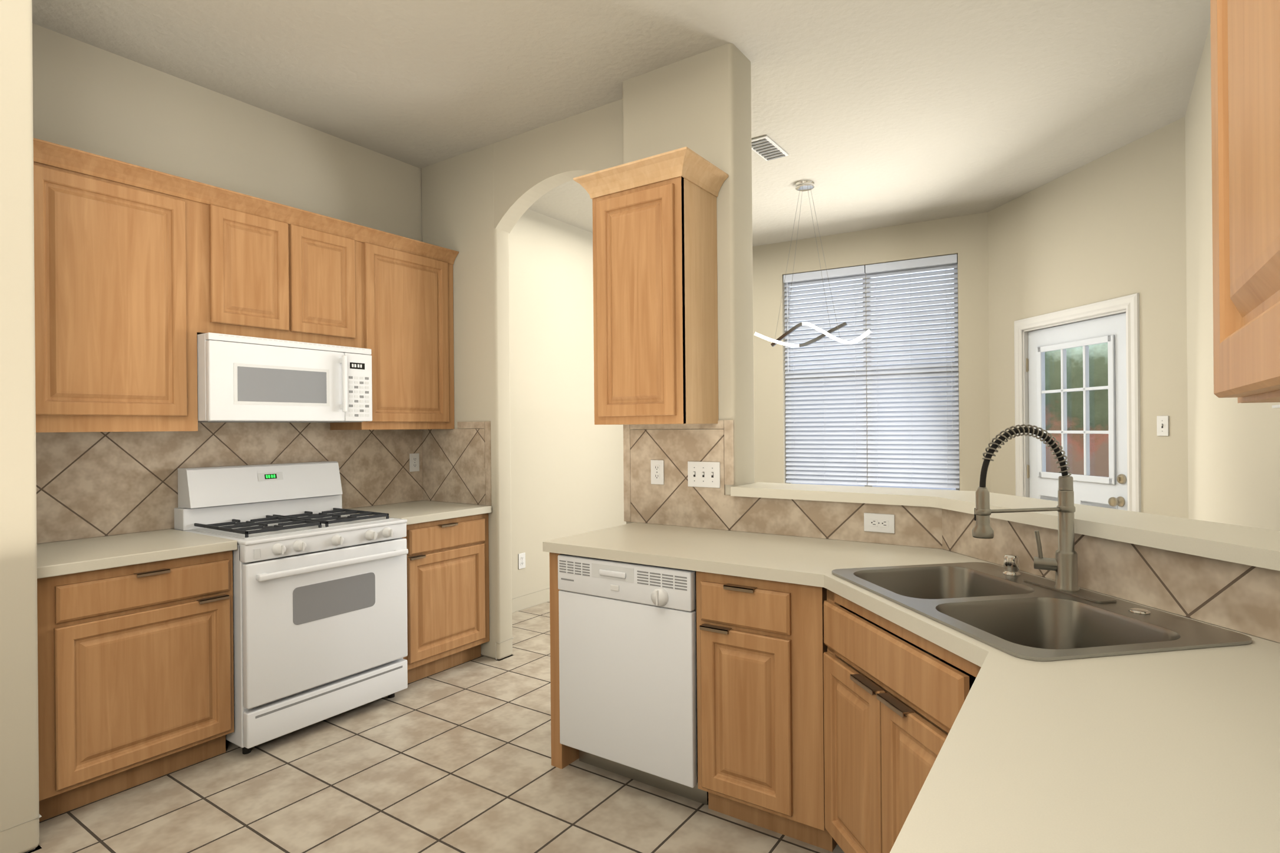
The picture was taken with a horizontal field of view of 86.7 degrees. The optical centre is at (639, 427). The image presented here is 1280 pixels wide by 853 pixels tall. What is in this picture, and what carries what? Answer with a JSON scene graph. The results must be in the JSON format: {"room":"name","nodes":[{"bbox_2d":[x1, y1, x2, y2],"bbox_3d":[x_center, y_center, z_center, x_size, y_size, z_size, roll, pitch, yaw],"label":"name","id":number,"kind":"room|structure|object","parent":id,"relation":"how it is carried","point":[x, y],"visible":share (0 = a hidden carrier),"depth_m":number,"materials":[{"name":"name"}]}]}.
{"room":"kitchen","nodes":[
{"label":"kitchen","id":0,"kind":"room"},
{"bbox_2d":[0,0,39,852],"bbox_3d":[-2.654,-0.162,1.904,0.731,3.110,1.296,0,0,34],"label":"wall","id":1,"kind":"structure","parent":0,"point":[19,756],"depth_m":2.19,"materials":[{"name":"paint"}]},
{"bbox_2d":[0,588,549,852],"bbox_3d":[-1.232,1.328,3.983,0.745,0.105,6.280,0,0,34],"label":"baseboard","id":2,"kind":"structure","parent":1,"relation":"attached to","point":[38,848],"depth_m":2.24,"materials":[{"name":"white"}]},
{"bbox_2d":[32,22,626,613],"bbox_3d":[-1.803,-0.144,3.928,0.140,3.060,7.400,0,0,34],"label":"wall","id":3,"kind":"structure","parent":0,"point":[566,467],"depth_m":4.20,"materials":[{"name":"paint"}]},
{"bbox_2d":[35,422,423,543],"bbox_3d":[-1.994,0.223,3.510,0.010,0.500,2.090,0,0,34],"label":"backsplash","id":4,"kind":"structure","parent":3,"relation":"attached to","point":[92,484],"depth_m":3.17,"materials":[{"name":"tile"}]},
{"bbox_2d":[409,453,419,472],"bbox_3d":[-1.435,0.222,4.314,0.008,0.115,0.072,0,0,34],"label":"outlet","id":5,"kind":"object","parent":4,"relation":"attached to","point":[414,465],"visible":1,"depth_m":4.31,"materials":[{"name":"white plastic"}]},
{"bbox_2d":[33,137,459,432],"bbox_3d":[-1.851,-0.532,3.412,0.362,1.093,2.096,0,0,34],"label":"upper cabinet","id":6,"kind":"object","parent":3,"relation":"attached to","point":[144,277],"visible":0.96,"depth_m":2.98,"materials":[{"name":"brown wood"}]},
{"bbox_2d":[196,332,372,423],"bbox_3d":[-1.807,-0.222,3.391,0.451,0.390,0.801,0,0,34],"label":"over-the-range microwave","id":7,"kind":"object","parent":6,"relation":"attached to","point":[242,379],"visible":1,"depth_m":3.21,"materials":[{"name":"white plastic"},{"name":"glass"}]},
{"bbox_2d":[518,552,525,569],"bbox_3d":[-0.892,1.007,5.120,0.008,0.115,0.072,0,0,34],"label":"outlet","id":8,"kind":"object","parent":3,"relation":"attached to","point":[521,561],"visible":1,"depth_m":5.12,"materials":[{"name":"white plastic"}]},
{"bbox_2d":[29,601,844,852],"bbox_3d":[0.015,1.400,2.881,4.623,0.060,8.100,0,0,34],"label":"floor","id":9,"kind":"structure","parent":0,"point":[456,759],"depth_m":2.53,"materials":[{"name":"tile"}]},
{"bbox_2d":[37,550,233,822],"bbox_3d":[-2.129,0.952,2.739,0.636,0.874,0.656,0,0,34],"label":"base cabinet","id":10,"kind":"object","parent":9,"relation":"on","point":[135,674],"visible":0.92,"depth_m":2.54,"materials":[{"name":"brown wood"}]},
{"bbox_2d":[36,529,237,578],"bbox_3d":[-2.127,0.494,2.736,0.633,0.039,0.659,0,0,34],"label":"countertop","id":11,"kind":"structure","parent":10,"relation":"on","point":[66,557],"depth_m":2.66,"materials":[{"name":"laminate"}]},
{"bbox_2d":[173,461,408,754],"bbox_3d":[-1.665,0.786,3.308,0.723,1.197,0.794,0,0,34],"label":"range","id":12,"kind":"object","parent":9,"relation":"on","point":[320,603],"visible":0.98,"depth_m":3.14,"materials":[{"name":"white metal"}]},
{"bbox_2d":[401,513,489,684],"bbox_3d":[-1.312,0.945,3.939,0.636,0.874,0.632,0,0,34],"label":"base cabinet","id":13,"kind":"object","parent":9,"relation":"on","point":[448,590],"visible":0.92,"depth_m":3.77,"materials":[{"name":"brown wood"}]},
{"bbox_2d":[341,500,491,525],"bbox_3d":[-1.314,0.487,3.931,0.633,0.039,0.625,0,0,34],"label":"countertop","id":14,"kind":"structure","parent":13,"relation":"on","point":[412,513],"depth_m":3.87,"materials":[{"name":"laminate"}]},
{"bbox_2d":[557,553,707,805],"bbox_3d":[0.090,0.933,2.766,0.612,0.865,0.632,0,0,34],"label":"dishwasher","id":15,"kind":"object","parent":9,"relation":"on","point":[627,673],"visible":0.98,"depth_m":2.51,"materials":[{"name":"white painted metal"},{"name":"white plastic"}]},
{"bbox_2d":[549,552,856,852],"bbox_3d":[0.264,0.931,2.671,1.134,0.874,0.638,0,0,34],"label":"base cabinet","id":16,"kind":"object","parent":9,"relation":"on","point":[761,647],"visible":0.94,"depth_m":2.23,"materials":[{"name":"brown wood"}]},
{"bbox_2d":[823,589,981,852],"bbox_3d":[0.687,0.927,1.754,0.135,0.874,0.741,0,0,-11],"label":"base cabinet","id":17,"kind":"object","parent":9,"relation":"on","point":[893,705],"visible":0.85,"depth_m":1.79,"materials":[{"name":"brown wood"}]},
{"bbox_3d":[0.212,0.931,0.116,0.559,0.874,2.555,-1,0,34],"label":"base cabinet","id":18,"kind":"object","parent":9,"relation":"on","visible":0},
{"bbox_2d":[542,522,1279,852],"bbox_3d":[-0.165,0.477,1.061,2.253,0.039,3.798,0,0,34],"label":"countertop","id":19,"kind":"structure","parent":18,"relation":"on","point":[1168,752],"depth_m":0.99,"materials":[{"name":"laminate"}]},
{"bbox_2d":[831,562,1251,690],"bbox_3d":[0.935,0.535,1.757,0.555,0.188,0.840,0,0,-11],"label":"sink","id":20,"kind":"object","parent":19,"relation":"in","point":[992,605],"visible":0.4,"depth_m":1.72,"materials":[{"name":"silver metal"}]},
{"bbox_2d":[971,424,1116,603],"bbox_3d":[1.079,0.214,1.809,0.312,0.448,0.312,0,0,34],"label":"spring faucet","id":21,"kind":"object","parent":20,"relation":"on","point":[1063,564],"visible":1,"depth_m":1.80,"materials":[{"name":"silver metal"}]},
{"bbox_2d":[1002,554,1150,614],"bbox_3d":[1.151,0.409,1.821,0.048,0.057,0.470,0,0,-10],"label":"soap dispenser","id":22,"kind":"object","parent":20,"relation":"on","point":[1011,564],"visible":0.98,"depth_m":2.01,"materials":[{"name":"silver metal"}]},
{"bbox_2d":[421,99,622,660],"bbox_3d":[-0.659,-0.179,3.947,1.730,3.110,0.120,0,0,34],"label":"wall","id":23,"kind":"structure","parent":0,"point":[478,204],"depth_m":4.04,"materials":[{"name":"paint"}]},
{"bbox_2d":[422,421,491,505],"bbox_3d":[-1.143,0.215,4.201,0.618,0.500,0.010,0,0,34],"label":"backsplash","id":24,"kind":"structure","parent":23,"relation":"attached to","point":[456,465],"depth_m":4.18,"materials":[{"name":"tile"}]},
{"bbox_2d":[31,0,1210,246],"bbox_3d":[-0.012,-1.740,2.881,4.623,0.100,8.100,0,0,34],"label":"ceiling","id":25,"kind":"structure","parent":0,"point":[868,114],"depth_m":3.23,"materials":[{"name":"paint"}]},
{"bbox_2d":[751,134,788,160],"bbox_3d":[0.766,-1.688,4.105,0.150,0.016,0.340,0,0,34],"label":"ceiling vent","id":26,"kind":"object","parent":25,"relation":"in","point":[766,148],"visible":0.88,"depth_m":4.09,"materials":[{"name":"white metal"}]},
{"bbox_2d":[754,180,871,347],"bbox_3d":[1.185,-1.128,4.694,0.818,1.144,0.132,0,0,34],"label":"pendant light","id":27,"kind":"object","parent":25,"relation":"hanging from","point":[802,185],"visible":1,"depth_m":4.69,"materials":[{"name":"silver metal"}]},
{"bbox_2d":[622,43,872,543],"bbox_3d":[0.627,-0.191,2.987,1.536,3.110,0.259,0,0,34],"label":"wall","id":28,"kind":"structure","parent":0,"point":[700,104],"depth_m":3.05,"materials":[{"name":"paint"}]},
{"bbox_2d":[573,146,728,424],"bbox_3d":[0.052,-0.563,2.994,0.580,1.095,0.367,0,0,34],"label":"upper cabinet","id":29,"kind":"object","parent":28,"relation":"attached to","point":[655,293],"visible":1,"depth_m":2.87,"materials":[{"name":"brown wood"}]},
{"bbox_2d":[622,420,942,549],"bbox_3d":[0.517,0.208,2.901,1.439,0.486,0.010,0,0,34],"label":"backsplash","id":30,"kind":"object","parent":28,"relation":"attached to","point":[675,500],"visible":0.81,"depth_m":3.00,"materials":[{"name":"tile"}]},
{"bbox_2d":[650,460,664,485],"bbox_3d":[0.081,0.209,3.187,0.072,0.115,0.008,0,0,34],"label":"outlet","id":31,"kind":"object","parent":30,"relation":"attached to","point":[657,472],"visible":1,"depth_m":3.18,"materials":[{"name":"white plastic"}]},
{"bbox_2d":[687,461,720,487],"bbox_3d":[0.284,0.210,3.045,0.164,0.115,0.014,0,0,34],"label":"light switch","id":32,"kind":"object","parent":30,"relation":"attached to","point":[703,474],"visible":1,"depth_m":3.04,"materials":[{"name":"white plastic"}]},
{"bbox_2d":[863,512,894,533],"bbox_3d":[0.922,0.368,2.615,0.115,0.072,0.008,0,0,34],"label":"outlet","id":33,"kind":"object","parent":30,"relation":"attached to","point":[879,523],"visible":1,"depth_m":2.61,"materials":[{"name":"white plastic"}]},
{"bbox_2d":[730,482,1279,571],"bbox_3d":[0.932,0.271,2.199,1.718,0.039,1.184,0,0,34],"label":"bar ledge","id":34,"kind":"object","parent":28,"relation":"on","point":[1258,547],"visible":0.92,"depth_m":1.87,"materials":[{"name":"laminate"}]},
{"bbox_2d":[752,212,990,492],"bbox_3d":[1.521,-0.173,6.178,3.245,3.060,0.140,0,0,30],"label":"wall","id":35,"kind":"structure","parent":0,"point":[964,238],"depth_m":5.77,"materials":[{"name":"paint"}]},
{"bbox_2d":[784,268,960,490],"bbox_3d":[1.972,-0.420,5.898,1.473,1.985,0.140,0,0,30],"label":"window","id":36,"kind":"structure","parent":35,"relation":"in","point":[866,379],"depth_m":5.92,"materials":[{"name":"white"}]},
{"bbox_2d":[783,253,959,490],"bbox_3d":[1.966,-0.434,5.887,1.451,1.949,0.084,0,0,30],"label":"window blinds","id":37,"kind":"object","parent":36,"relation":"attached to","point":[910,452],"visible":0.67,"depth_m":5.86,"materials":[{"name":"white plastic"}]},
{"bbox_2d":[876,543,1279,643],"bbox_3d":[1.237,0.824,1.876,0.886,1.070,0.870,0,0,34],"label":"wall","id":38,"kind":"structure","parent":0,"point":[1055,580],"depth_m":1.74,"materials":[{"name":"paint"}]},
{"bbox_2d":[941,508,1279,642],"bbox_3d":[1.231,0.367,1.883,0.010,0.154,1.240,0,0,-11],"label":"backsplash","id":39,"kind":"structure","parent":38,"relation":"attached to","point":[1244,599],"depth_m":1.68,"materials":[{"name":"tile"}]},
{"bbox_2d":[987,116,1188,518],"bbox_3d":[2.966,-0.186,4.570,0.140,3.060,1.908,0,0,-8],"label":"wall","id":40,"kind":"structure","parent":0,"point":[1111,225],"depth_m":4.17,"materials":[{"name":"paint"}]},
{"bbox_2d":[1026,312,1127,510],"bbox_3d":[2.945,0.317,4.567,0.638,2.043,0.679,0,0,34],"label":"back door","id":41,"kind":"structure","parent":40,"relation":"in","point":[1110,491],"depth_m":4.47,"materials":[{"name":"white paint"}]},
{"bbox_2d":[1014,292,1140,512],"bbox_3d":[2.957,0.271,4.566,0.148,2.147,1.067,0,0,-8],"label":"door frame","id":42,"kind":"structure","parent":40,"relation":"attached to","point":[1128,305],"depth_m":4.30,"materials":[{"name":"white wood"}]},
{"bbox_2d":[1156,416,1168,436],"bbox_3d":[2.994,-0.010,3.881,0.051,0.115,0.055,0,0,34],"label":"light switch","id":43,"kind":"object","parent":40,"relation":"attached to","point":[1162,425],"visible":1,"depth_m":3.88,"materials":[{"name":"white plastic"}]},
{"bbox_2d":[1185,24,1279,530],"bbox_3d":[1.329,-0.172,1.132,0.140,3.060,6.303,0,0,34],"label":"wall","id":44,"kind":"structure","parent":0,"point":[1233,462],"depth_m":2.96,"materials":[{"name":"paint"}]},
{"bbox_2d":[1210,0,1279,408],"bbox_3d":[0.540,-0.559,0.374,0.300,1.071,0.535,0,0,34],"label":"upper cabinet","id":45,"kind":"object","parent":44,"relation":"attached to","point":[1245,69],"visible":1,"depth_m":0.42,"materials":[{"name":"brown wood"}]},
{"label":"outside","id":46,"kind":"structure","parent":0,"visible":0},
{"bbox_2d":[789,268,1109,489],"bbox_3d":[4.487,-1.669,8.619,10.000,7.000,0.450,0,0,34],"label":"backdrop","id":47,"kind":"structure","parent":46,"point":[1074,408],"depth_m":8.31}
]}

